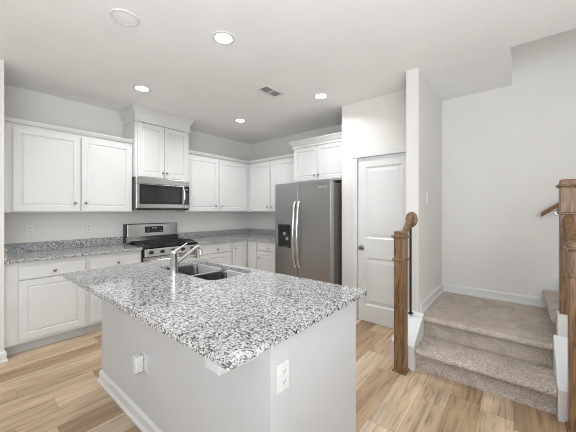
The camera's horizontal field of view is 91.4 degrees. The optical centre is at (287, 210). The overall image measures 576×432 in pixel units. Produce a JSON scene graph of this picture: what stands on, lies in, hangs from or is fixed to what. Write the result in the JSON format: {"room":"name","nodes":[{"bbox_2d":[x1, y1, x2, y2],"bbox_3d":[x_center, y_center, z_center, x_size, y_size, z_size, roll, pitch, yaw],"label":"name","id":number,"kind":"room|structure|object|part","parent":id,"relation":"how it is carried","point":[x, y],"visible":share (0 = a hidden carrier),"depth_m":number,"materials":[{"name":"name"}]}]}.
{"room":"kitchen","nodes":[
{"label":"kitchen","id":0,"kind":"room"},
{"bbox_2d":[0,60,3,351],"bbox_3d":[-2.879,0.001,2.730,0.665,2.743,0.111,0,0,39],"label":"wall","id":1,"kind":"structure","parent":0,"point":[1,61],"depth_m":2.55,"materials":[{"name":"paint"}]},
{"bbox_2d":[0,350,7,363],"bbox_3d":[-2.836,1.324,2.694,0.597,0.096,0.155,0,0,39],"label":"baseboard","id":2,"kind":"structure","parent":1,"relation":"attached to","point":[3,355],"depth_m":2.55,"materials":[{"name":"paint"}]},
{"bbox_2d":[4,84,249,243],"bbox_3d":[-3.102,0.001,3.068,0.110,2.743,8.000,0,0,39],"label":"wall","id":3,"kind":"structure","parent":0,"point":[20,103],"depth_m":3.62,"materials":[{"name":"paint"}]},
{"bbox_2d":[26,225,33,234],"bbox_3d":[-2.926,0.215,3.189,0.009,0.116,0.072,0,0,39],"label":"wall outlet","id":4,"kind":"object","parent":3,"relation":"attached to","point":[29,228],"visible":1,"depth_m":3.19,"materials":[{"name":"white plastic"}]},
{"bbox_2d":[4,236,122,252],"bbox_3d":[-2.700,0.407,3.452,0.021,0.102,1.228,0,0,39],"label":"backsplash","id":5,"kind":"structure","parent":3,"relation":"attached to","point":[61,244],"depth_m":3.39,"materials":[{"name":"stone"}]},
{"bbox_2d":[4,116,132,211],"bbox_3d":[-2.568,-0.463,3.347,0.358,0.954,1.233,0,0,39],"label":"upper cabinet","id":6,"kind":"object","parent":3,"relation":"attached to","point":[48,168],"visible":0.99,"depth_m":3.16,"materials":[{"name":"paint"}]},
{"bbox_3d":[-2.615,-0.431,3.070,0.020,0.862,0.558,0,0,39],"label":"door","id":7,"kind":"part","parent":6,"relation":"part of","materials":[{"name":"paint"}]},
{"bbox_3d":[-2.450,-0.920,3.249,0.044,0.040,1.233,0,0,39],"label":"crown moulding","id":8,"kind":"part","parent":6,"relation":"part of","materials":[{"name":"paint"}]},
{"bbox_3d":[-2.252,-0.431,3.512,0.020,0.862,0.546,0,0,39],"label":"door","id":9,"kind":"part","parent":6,"relation":"part of","materials":[{"name":"paint"}]},
{"bbox_2d":[85,223,91,232],"bbox_3d":[-2.569,0.220,3.624,0.009,0.116,0.072,0,0,39],"label":"wall outlet","id":10,"kind":"object","parent":3,"relation":"attached to","point":[88,227],"visible":1,"depth_m":3.62,"materials":[{"name":"white plastic"}]},
{"bbox_2d":[119,104,194,180],"bbox_3d":[-1.885,-0.911,4.090,0.468,0.915,0.899,0,0,39],"label":"upper cabinet","id":11,"kind":"object","parent":3,"relation":"attached to","point":[160,145],"visible":0.99,"depth_m":3.91,"materials":[{"name":"paint"}]},
{"bbox_3d":[-1.873,-0.823,3.847,0.020,0.713,0.356,0,0,39],"label":"door","id":12,"kind":"part","parent":11,"relation":"part of","materials":[{"name":"paint"}]},
{"bbox_3d":[-1.874,-1.278,4.081,0.438,0.182,0.899,0,0,39],"label":"crown moulding","id":13,"kind":"part","parent":11,"relation":"part of","materials":[{"name":"paint"}]},
{"bbox_2d":[132,177,189,209],"bbox_3d":[-1.880,-0.232,4.085,0.478,0.437,0.764,0,0,39],"label":"microwave","id":14,"kind":"object","parent":11,"relation":"attached to","point":[147,193],"visible":1,"depth_m":3.90,"materials":[{"name":"silver metal"}]},
{"bbox_3d":[-1.775,-0.202,3.946,0.034,0.329,0.682,0,0,39],"label":"door","id":15,"kind":"part","parent":14,"relation":"part of","materials":[{"name":"silver metal"}]},
{"bbox_3d":[-1.765,-0.223,3.926,0.002,0.195,0.515,0,0,39],"label":"pane","id":16,"kind":"part","parent":14,"relation":"part of","materials":[{"name":"black glass"}]},
{"bbox_3d":[-1.541,-0.224,4.161,0.053,0.279,0.028,0,0,11],"label":"handle","id":17,"kind":"part","parent":14,"relation":"part of","materials":[{"name":"metal"}]},
{"bbox_3d":[-1.532,-0.202,4.242,0.034,0.329,0.080,0,0,39],"label":"control panel","id":18,"kind":"part","parent":14,"relation":"part of","materials":[{"name":"black plastic"}]},
{"bbox_3d":[-1.643,-0.823,4.127,0.020,0.713,0.358,0,0,39],"label":"door","id":19,"kind":"part","parent":11,"relation":"part of","materials":[{"name":"paint"}]},
{"bbox_2d":[176,150,248,211],"bbox_3d":[-1.264,-0.463,4.933,0.358,0.954,1.307,0,0,39],"label":"upper cabinet","id":20,"kind":"object","parent":3,"relation":"attached to","point":[217,183],"visible":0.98,"depth_m":4.78,"materials":[{"name":"paint"}]},
{"bbox_3d":[-1.371,-0.431,4.584,0.020,0.862,0.570,0,0,39],"label":"door","id":21,"kind":"part","parent":20,"relation":"part of","materials":[{"name":"paint"}]},
{"bbox_3d":[-1.146,-0.920,4.835,0.044,0.040,1.307,0,0,39],"label":"crown moulding","id":22,"kind":"part","parent":20,"relation":"part of","materials":[{"name":"paint"}]},
{"bbox_3d":[-0.981,-0.431,5.058,0.020,0.862,0.632,0,0,39],"label":"door","id":23,"kind":"part","parent":20,"relation":"part of","materials":[{"name":"paint"}]},
{"bbox_2d":[177,228,274,238],"bbox_3d":[-0.717,0.407,4.672,1.537,0.102,1.631,0,0,39],"label":"backsplash","id":24,"kind":"structure","parent":3,"relation":"attached to","point":[185,235],"depth_m":5.26,"materials":[{"name":"stone"}]},
{"bbox_2d":[0,319,566,431],"bbox_3d":[-0.055,1.422,0.563,8.000,0.100,8.000,0,0,39],"label":"floor","id":25,"kind":"structure","parent":0,"point":[52,387],"depth_m":2.03,"materials":[{"name":"brown wood"}]},
{"bbox_2d":[4,256,86,354],"bbox_3d":[-2.635,0.930,3.023,0.650,0.884,0.647,0,0,39],"label":"base cabinet","id":26,"kind":"object","parent":25,"relation":"on","point":[42,307],"visible":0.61,"depth_m":2.80,"materials":[{"name":"paint"}]},
{"bbox_3d":[-2.391,0.595,2.870,0.020,0.122,0.526,0,0,39],"label":"drawer","id":27,"kind":"part","parent":26,"relation":"part of","materials":[{"name":"paint"}]},
{"bbox_3d":[-2.391,0.953,2.870,0.020,0.568,0.526,0,0,39],"label":"door","id":28,"kind":"part","parent":26,"relation":"part of","materials":[{"name":"paint"}]},
{"bbox_2d":[4,236,142,263],"bbox_3d":[-2.456,0.422,3.252,0.653,0.132,1.228,0,0,39],"label":"countertop","id":29,"kind":"structure","parent":26,"relation":"on","point":[46,250],"depth_m":3.24,"materials":[{"name":"stone"}]},
{"bbox_2d":[85,250,140,332],"bbox_3d":[-2.246,0.930,3.496,0.650,0.884,0.575,0,0,39],"label":"base cabinet","id":30,"kind":"object","parent":25,"relation":"on","point":[94,309],"visible":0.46,"depth_m":3.19,"materials":[{"name":"paint"}]},
{"bbox_3d":[-2.027,0.953,3.314,0.020,0.568,0.525,0,0,39],"label":"door","id":31,"kind":"part","parent":30,"relation":"part of","materials":[{"name":"paint"}]},
{"bbox_3d":[-2.027,0.595,3.314,0.020,0.122,0.525,0,0,39],"label":"drawer","id":32,"kind":"part","parent":30,"relation":"part of","materials":[{"name":"paint"}]},
{"bbox_2d":[123,222,197,261],"bbox_3d":[-1.791,0.760,3.999,0.703,1.163,0.764,0,0,39],"label":"gas range","id":33,"kind":"object","parent":25,"relation":"on","point":[156,240],"visible":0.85,"depth_m":3.96,"materials":[{"name":"silver metal"}]},
{"bbox_2d":[126,241,197,248],"bbox_3d":[-1.783,0.464,3.993,0.575,0.027,0.764,0,0,39],"label":"cooktop","id":34,"kind":"object","parent":33,"relation":"in","point":[144,244],"depth_m":3.80,"materials":[{"name":"black ceramic"}]},
{"bbox_3d":[-1.578,0.876,3.824,0.034,0.572,0.752,0,0,39],"label":"oven door","id":35,"kind":"part","parent":33,"relation":"part of","materials":[{"name":"silver metal"}]},
{"bbox_3d":[-1.571,0.530,3.819,0.052,0.104,0.736,0,0,39],"label":"control panel","id":36,"kind":"part","parent":33,"relation":"part of","materials":[{"name":"silver metal"}]},
{"bbox_3d":[-1.543,0.637,3.795,0.060,0.026,0.640,0,0,39],"label":"handle","id":37,"kind":"part","parent":33,"relation":"part of","materials":[{"name":"metal"}]},
{"bbox_2d":[197,241,231,264],"bbox_3d":[-1.357,0.930,4.577,0.650,0.884,0.663,0,0,39],"label":"base cabinet","id":38,"kind":"object","parent":25,"relation":"on","point":[221,252],"visible":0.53,"depth_m":4.43,"materials":[{"name":"paint"}]},
{"bbox_3d":[-1.127,0.953,4.409,0.020,0.568,0.590,0,0,39],"label":"door","id":39,"kind":"part","parent":38,"relation":"part of","materials":[{"name":"paint"}]},
{"bbox_3d":[-1.127,0.595,4.409,0.020,0.122,0.590,0,0,39],"label":"drawer","id":40,"kind":"part","parent":38,"relation":"part of","materials":[{"name":"paint"}]},
{"bbox_2d":[92,264,355,431],"bbox_3d":[-0.613,0.930,1.890,1.896,0.884,0.942,0,0,39],"label":"kitchen island","id":41,"kind":"object","parent":25,"relation":"on","point":[182,390],"visible":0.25,"depth_m":1.45,"materials":[{"name":"paint"}]},
{"bbox_3d":[-0.764,1.325,1.716,1.884,0.094,0.138,0,0,39],"label":"baseboard","id":42,"kind":"part","parent":41,"relation":"part of","materials":[{"name":"paint"}]},
{"bbox_2d":[142,351,147,372],"bbox_3d":[-0.900,0.947,1.763,0.072,0.116,0.009,0,0,39],"label":"wall outlet","id":43,"kind":"object","parent":41,"relation":"attached to","point":[144,354],"visible":0.87,"depth_m":1.75,"materials":[{"name":"white plastic"}]},
{"bbox_2d":[132,353,143,374],"bbox_3d":[-0.938,0.958,1.756,0.056,0.108,0.051,0,0,39],"label":"plug adapter","id":44,"kind":"object","parent":43,"relation":"attached to","point":[138,359],"visible":1,"depth_m":1.74,"materials":[{"name":"white plastic"}]},
{"bbox_3d":[-0.748,0.930,1.717,1.860,0.883,0.114,0,0,39],"label":"panel","id":45,"kind":"part","parent":41,"relation":"part of","materials":[{"name":"paint"}]},
{"bbox_2d":[63,256,366,369],"bbox_3d":[-0.601,0.473,1.851,1.920,0.030,1.007,0,0,39],"label":"island countertop","id":46,"kind":"structure","parent":41,"relation":"on","point":[229,322],"depth_m":1.42,"materials":[{"name":"stone"}]},
{"bbox_2d":[169,243,202,275],"bbox_3d":[-0.743,0.343,2.079,0.086,0.230,0.266,0,0,39],"label":"faucet","id":47,"kind":"object","parent":46,"relation":"on","point":[174,261],"visible":1,"depth_m":2.00,"materials":[{"name":"silver metal"}]},
{"bbox_3d":[-0.753,0.327,2.084,0.027,0.128,0.192,0,0,39],"label":"spout","id":48,"kind":"part","parent":47,"relation":"part of","materials":[{"name":"silver metal"}]},
{"bbox_2d":[167,264,231,279],"bbox_3d":[-0.666,0.587,2.221,0.820,0.196,0.445,0,0,39],"label":"sink","id":49,"kind":"object","parent":46,"relation":"in","point":[192,270],"visible":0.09,"depth_m":2.32,"materials":[{"name":"metal"}]},
{"bbox_3d":[-0.811,0.590,2.340,0.398,0.191,0.399,0,0,39],"label":"bowl","id":50,"kind":"part","parent":49,"relation":"part of","materials":[{"name":"metal"}]},
{"bbox_3d":[-0.506,0.590,2.089,0.358,0.191,0.399,0,0,39],"label":"bowl","id":51,"kind":"part","parent":49,"relation":"part of","materials":[{"name":"metal"}]},
{"bbox_2d":[277,358,288,394],"bbox_3d":[-0.018,0.666,1.133,0.009,0.116,0.072,0,0,39],"label":"wall outlet","id":52,"kind":"object","parent":41,"relation":"attached to","point":[283,367],"visible":1,"depth_m":1.13,"materials":[{"name":"white plastic"}]},
{"bbox_2d":[281,366,286,376],"bbox_3d":[-0.016,0.645,1.131,0.003,0.029,0.034,0,0,39],"label":"receptacle","id":53,"kind":"object","parent":52,"relation":"attached to","point":[283,368],"depth_m":1.13,"materials":[{"name":"white plastic"}]},
{"bbox_2d":[281,376,286,386],"bbox_3d":[-0.016,0.686,1.131,0.003,0.029,0.034,0,0,39],"label":"receptacle","id":54,"kind":"object","parent":52,"relation":"attached to","point":[283,378],"depth_m":1.13,"materials":[{"name":"white plastic"}]},
{"bbox_3d":[0.196,0.930,1.419,0.016,0.883,0.622,0,0,39],"label":"panel","id":55,"kind":"part","parent":41,"relation":"part of","materials":[{"name":"paint"}]},
{"bbox_2d":[232,239,257,268],"bbox_3d":[-0.768,0.930,5.138,0.848,0.884,0.948,0,0,39],"label":"base cabinet","id":56,"kind":"object","parent":25,"relation":"on","point":[244,252],"visible":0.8,"depth_m":4.80,"materials":[{"name":"paint"}]},
{"bbox_2d":[177,228,274,243],"bbox_3d":[-0.717,0.422,4.672,1.537,0.132,1.631,0,0,39],"label":"countertop","id":57,"kind":"structure","parent":56,"relation":"on","point":[202,237],"depth_m":4.97,"materials":[{"name":"stone"}]},
{"bbox_3d":[-0.822,0.885,4.779,0.020,0.703,0.296,0,0,39],"label":"door","id":58,"kind":"part","parent":56,"relation":"part of","materials":[{"name":"paint"}]},
{"bbox_3d":[-0.615,0.885,4.843,0.209,0.703,0.020,0,0,39],"label":"door","id":59,"kind":"part","parent":56,"relation":"part of","materials":[{"name":"paint"}]},
{"bbox_2d":[258,240,274,272],"bbox_3d":[-0.079,0.930,4.771,0.678,0.884,0.650,0,0,39],"label":"base cabinet","id":60,"kind":"object","parent":25,"relation":"on","point":[266,249],"visible":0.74,"depth_m":4.62,"materials":[{"name":"paint"}]},
{"bbox_3d":[-0.260,0.595,4.550,0.630,0.122,0.020,0,0,39],"label":"drawer","id":61,"kind":"part","parent":60,"relation":"part of","materials":[{"name":"paint"}]},
{"bbox_3d":[-0.260,0.953,4.550,0.630,0.568,0.020,0,0,39],"label":"door","id":62,"kind":"part","parent":60,"relation":"part of","materials":[{"name":"paint"}]},
{"bbox_2d":[275,180,341,284],"bbox_3d":[0.436,0.492,4.116,0.930,1.760,0.967,0,0,39],"label":"refrigerator","id":63,"kind":"object","parent":25,"relation":"on","point":[308,215],"visible":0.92,"depth_m":3.72,"materials":[{"name":"stainless steel"},{"name":"black plastic"},{"name":"bright steel"}]},
{"bbox_3d":[-0.058,0.234,3.964,0.185,0.065,0.004,0,0,39],"label":"touch panel","id":64,"kind":"part","parent":63,"relation":"part of","materials":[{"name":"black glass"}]},
{"bbox_3d":[-0.008,0.451,3.988,0.406,1.672,0.079,0,0,39],"label":"door","id":65,"kind":"part","parent":63,"relation":"part of","materials":[{"name":"silver metal"}]},
{"bbox_3d":[0.079,0.320,3.835,0.030,0.904,0.080,0,0,39],"label":"handle","id":66,"kind":"part","parent":63,"relation":"part of","materials":[{"name":"metal"}]},
{"bbox_3d":[0.132,0.320,3.792,0.030,0.904,0.080,0,0,39],"label":"handle","id":67,"kind":"part","parent":63,"relation":"part of","materials":[{"name":"metal"}]},
{"bbox_3d":[0.354,0.451,3.690,0.516,1.672,0.079,0,0,39],"label":"door","id":68,"kind":"part","parent":63,"relation":"part of","materials":[{"name":"silver metal"}]},
{"bbox_2d":[391,231,410,374],"bbox_3d":[0.970,0.772,2.416,0.128,1.200,0.128,0,0,39],"label":"newel post","id":69,"kind":"object","parent":25,"relation":"on","point":[400,259],"visible":1,"depth_m":2.38,"materials":[{"name":"brown wood"}]},
{"bbox_3d":[0.970,1.364,2.416,0.114,0.016,0.114,0,0,39],"label":"shoe moulding","id":70,"kind":"part","parent":69,"relation":"part of","materials":[{"name":"brown wood"}]},
{"bbox_2d":[402,212,417,232],"bbox_3d":[1.091,0.147,2.595,0.112,0.280,0.341,0,0,39],"label":"stair handrail","id":71,"kind":"object","parent":69,"relation":"attached to","point":[411,218],"visible":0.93,"depth_m":2.68,"materials":[{"name":"brown wood"}]},
{"bbox_3d":[1.090,0.162,2.586,0.055,0.250,0.324,0,0,38],"label":"rail","id":72,"kind":"part","parent":71,"relation":"part of","materials":[{"name":"brown wood"}]},
{"bbox_2d":[392,289,567,422],"bbox_3d":[2.099,0.897,2.454,1.897,0.950,1.377,0,0,39],"label":"staircase","id":73,"kind":"structure","parent":25,"relation":"on","point":[509,350],"depth_m":2.32,"materials":[{"name":"carpet"}]},
{"bbox_2d":[408,225,412,314],"bbox_3d":[1.172,0.560,2.687,0.038,0.847,0.038,0,0,39],"label":"baluster","id":74,"kind":"object","parent":73,"relation":"on","point":[410,230],"visible":0.88,"depth_m":2.68,"materials":[{"name":"metal"}]},
{"bbox_2d":[563,240,575,431],"bbox_3d":[1.796,0.779,1.736,0.128,1.185,0.128,0,0,39],"label":"newel post","id":75,"kind":"object","parent":25,"relation":"on","point":[570,425],"visible":1,"depth_m":1.72,"materials":[{"name":"brown wood"}]},
{"bbox_2d":[0,0,575,143],"bbox_3d":[-0.055,-1.524,0.563,8.000,0.307,8.000,0,0,39],"label":"ceiling","id":76,"kind":"structure","parent":0,"point":[350,51],"depth_m":2.43,"materials":[{"name":"paint"}]},
{"bbox_2d":[109,8,139,26],"bbox_3d":[-1.158,-1.368,1.996,0.190,0.006,0.190,0,0,39],"label":"ceiling speaker","id":77,"kind":"object","parent":76,"relation":"attached to","point":[123,17],"visible":1,"depth_m":1.98,"materials":[{"name":"white plastic"}]},
{"bbox_2d":[112,11,136,25],"bbox_3d":[-1.158,-1.368,1.996,0.154,0.005,0.154,0,0,39],"label":"grille","id":78,"kind":"object","parent":77,"relation":"attached to","point":[125,18],"depth_m":1.99,"materials":[{"name":"paint"}]},
{"bbox_2d":[133,85,150,91],"bbox_3d":[-1.634,-1.368,3.145,0.184,0.006,0.184,0,0,39],"label":"recessed light","id":79,"kind":"object","parent":76,"relation":"in","point":[141,88],"visible":1,"depth_m":3.13,"materials":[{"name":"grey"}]},
{"bbox_2d":[212,31,234,44],"bbox_3d":[-0.511,-1.368,2.227,0.184,0.006,0.184,0,0,39],"label":"recessed light","id":80,"kind":"object","parent":76,"relation":"in","point":[220,37],"visible":1,"depth_m":2.21,"materials":[{"name":"white plastic"}]},
{"bbox_2d":[234,118,245,122],"bbox_3d":[-0.725,-1.368,4.255,0.184,0.006,0.184,0,0,39],"label":"recessed light","id":81,"kind":"object","parent":76,"relation":"in","point":[239,120],"visible":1,"depth_m":4.24,"materials":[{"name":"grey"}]},
{"bbox_2d":[256,85,284,97],"bbox_3d":[-0.198,-1.367,3.221,0.172,0.008,0.315,0,0,39],"label":"ceiling vent","id":82,"kind":"object","parent":76,"relation":"in","point":[265,89],"visible":1,"depth_m":3.21,"materials":[{"name":"white plastic"}]},
{"bbox_2d":[313,93,328,98],"bbox_3d":[0.394,-1.368,3.350,0.184,0.006,0.184,0,0,39],"label":"recessed light","id":83,"kind":"object","parent":76,"relation":"in","point":[318,95],"visible":1,"depth_m":3.35,"materials":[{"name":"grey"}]},
{"bbox_2d":[250,124,341,229],"bbox_3d":[0.246,0.001,5.008,2.600,2.743,0.110,0,0,39],"label":"wall","id":84,"kind":"structure","parent":0,"point":[279,146],"depth_m":5.38,"materials":[{"name":"paint"}]},
{"bbox_2d":[248,154,293,211],"bbox_3d":[-0.183,-0.463,5.055,1.259,0.954,0.358,0,0,39],"label":"upper cabinet","id":85,"kind":"object","parent":84,"relation":"attached to","point":[264,174],"visible":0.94,"depth_m":5.01,"materials":[{"name":"paint"}]},
{"bbox_3d":[-0.516,-0.431,5.149,0.513,0.862,0.020,0,0,39],"label":"door","id":86,"kind":"part","parent":85,"relation":"part of","materials":[{"name":"paint"}]},
{"bbox_3d":[-0.280,-0.920,4.937,1.259,0.040,0.044,0,0,39],"label":"crown moulding","id":87,"kind":"part","parent":85,"relation":"part of","materials":[{"name":"paint"}]},
{"bbox_3d":[-0.058,-0.431,4.773,0.632,0.862,0.020,0,0,39],"label":"door","id":88,"kind":"part","parent":85,"relation":"part of","materials":[{"name":"paint"}]},
{"bbox_2d":[288,132,341,183],"bbox_3d":[0.568,-0.748,4.281,0.968,0.633,0.600,0,0,39],"label":"upper cabinet","id":89,"kind":"object","parent":84,"relation":"attached to","point":[319,158],"visible":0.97,"depth_m":4.06,"materials":[{"name":"paint"}]},
{"bbox_3d":[0.262,-0.703,4.224,0.420,0.499,0.020,0,0,39],"label":"door","id":90,"kind":"part","parent":89,"relation":"part of","materials":[{"name":"paint"}]},
{"bbox_3d":[0.558,-1.010,4.270,0.968,0.108,0.570,0,0,39],"label":"crown moulding","id":91,"kind":"part","parent":89,"relation":"part of","materials":[{"name":"paint"}]},
{"bbox_3d":[0.605,-0.703,3.943,0.450,0.499,0.020,0,0,39],"label":"door","id":92,"kind":"part","parent":89,"relation":"part of","materials":[{"name":"paint"}]},
{"bbox_2d":[342,89,405,319],"bbox_3d":[1.282,0.001,3.642,0.935,2.743,0.685,0,0,39],"label":"wall","id":93,"kind":"structure","parent":0,"point":[376,123],"depth_m":3.49,"materials":[{"name":"paint"}]},
{"bbox_2d":[352,146,405,319],"bbox_3d":[1.116,0.322,3.321,0.779,2.100,0.024,0,0,39],"label":"trim","id":94,"kind":"structure","parent":93,"relation":"attached to","point":[355,156],"depth_m":3.53,"materials":[{"name":"paint"}]},
{"bbox_2d":[358,153,405,327],"bbox_3d":[1.125,0.351,3.317,0.653,2.018,0.101,0,0,39],"label":"door","id":95,"kind":"structure","parent":93,"relation":"in","point":[381,179],"depth_m":3.37,"materials":[{"name":"paint"}]},
{"bbox_2d":[406,68,441,312],"bbox_3d":[1.573,0.001,3.171,0.113,2.743,1.162,0,0,39],"label":"wall","id":96,"kind":"structure","parent":0,"point":[423,104],"depth_m":2.80,"materials":[{"name":"paint"}]},
{"bbox_2d":[420,283,442,312],"bbox_3d":[1.610,0.944,3.110,0.022,0.096,0.990,0,0,39],"label":"baseboard","id":97,"kind":"structure","parent":96,"relation":"attached to","point":[436,293],"depth_m":3.00,"materials":[{"name":"paint"}]},
{"bbox_2d":[442,28,575,296],"bbox_3d":[3.628,-1.278,2.163,4.342,5.300,0.110,0,0,39],"label":"wall","id":98,"kind":"structure","parent":0,"point":[506,151],"depth_m":3.07,"materials":[{"name":"paint"}]},
{"bbox_2d":[442,283,539,306],"bbox_3d":[2.261,0.944,3.201,0.912,0.096,0.022,0,0,39],"label":"baseboard","id":99,"kind":"structure","parent":98,"relation":"attached to","point":[477,292],"depth_m":3.16,"materials":[{"name":"paint"}]},
{"bbox_2d":[540,278,558,307],"bbox_3d":[2.897,0.608,2.681,0.730,0.768,0.018,0,0,39],"label":"trim","id":100,"kind":"structure","parent":98,"relation":"attached to","point":[554,284],"depth_m":2.87,"materials":[{"name":"paint"}]},
{"bbox_2d":[541,202,558,216],"bbox_3d":[2.874,-0.235,2.652,0.728,0.595,0.092,0,0,39],"label":"wall handrail","id":101,"kind":"object","parent":98,"relation":"attached to","point":[556,206],"visible":0.63,"depth_m":2.81,"materials":[{"name":"brown wood"}]},
{"bbox_2d":[556,310,567,336],"bbox_3d":[3.337,0.022,1.050,3.378,2.700,0.090,0,0,39],"label":"wall","id":102,"kind":"structure","parent":0,"point":[561,319],"depth_m":2.07,"materials":[{"name":"paint"}]},
{"bbox_2d":[555,179,575,314],"bbox_3d":[2.077,0.265,2.086,0.128,0.995,0.128,0,0,39],"label":"newel post","id":103,"kind":"object","parent":102,"relation":"on","point":[567,187],"visible":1,"depth_m":2.06,"materials":[{"name":"brown wood"}]},
{"bbox_2d":[564,215,575,240],"bbox_3d":[1.937,0.174,1.911,0.059,0.295,0.358,0,0,39],"label":"stair handrail","id":104,"kind":"object","parent":103,"relation":"attached to","point":[569,220],"visible":0.74,"depth_m":1.96,"materials":[{"name":"brown wood"}]}
]}

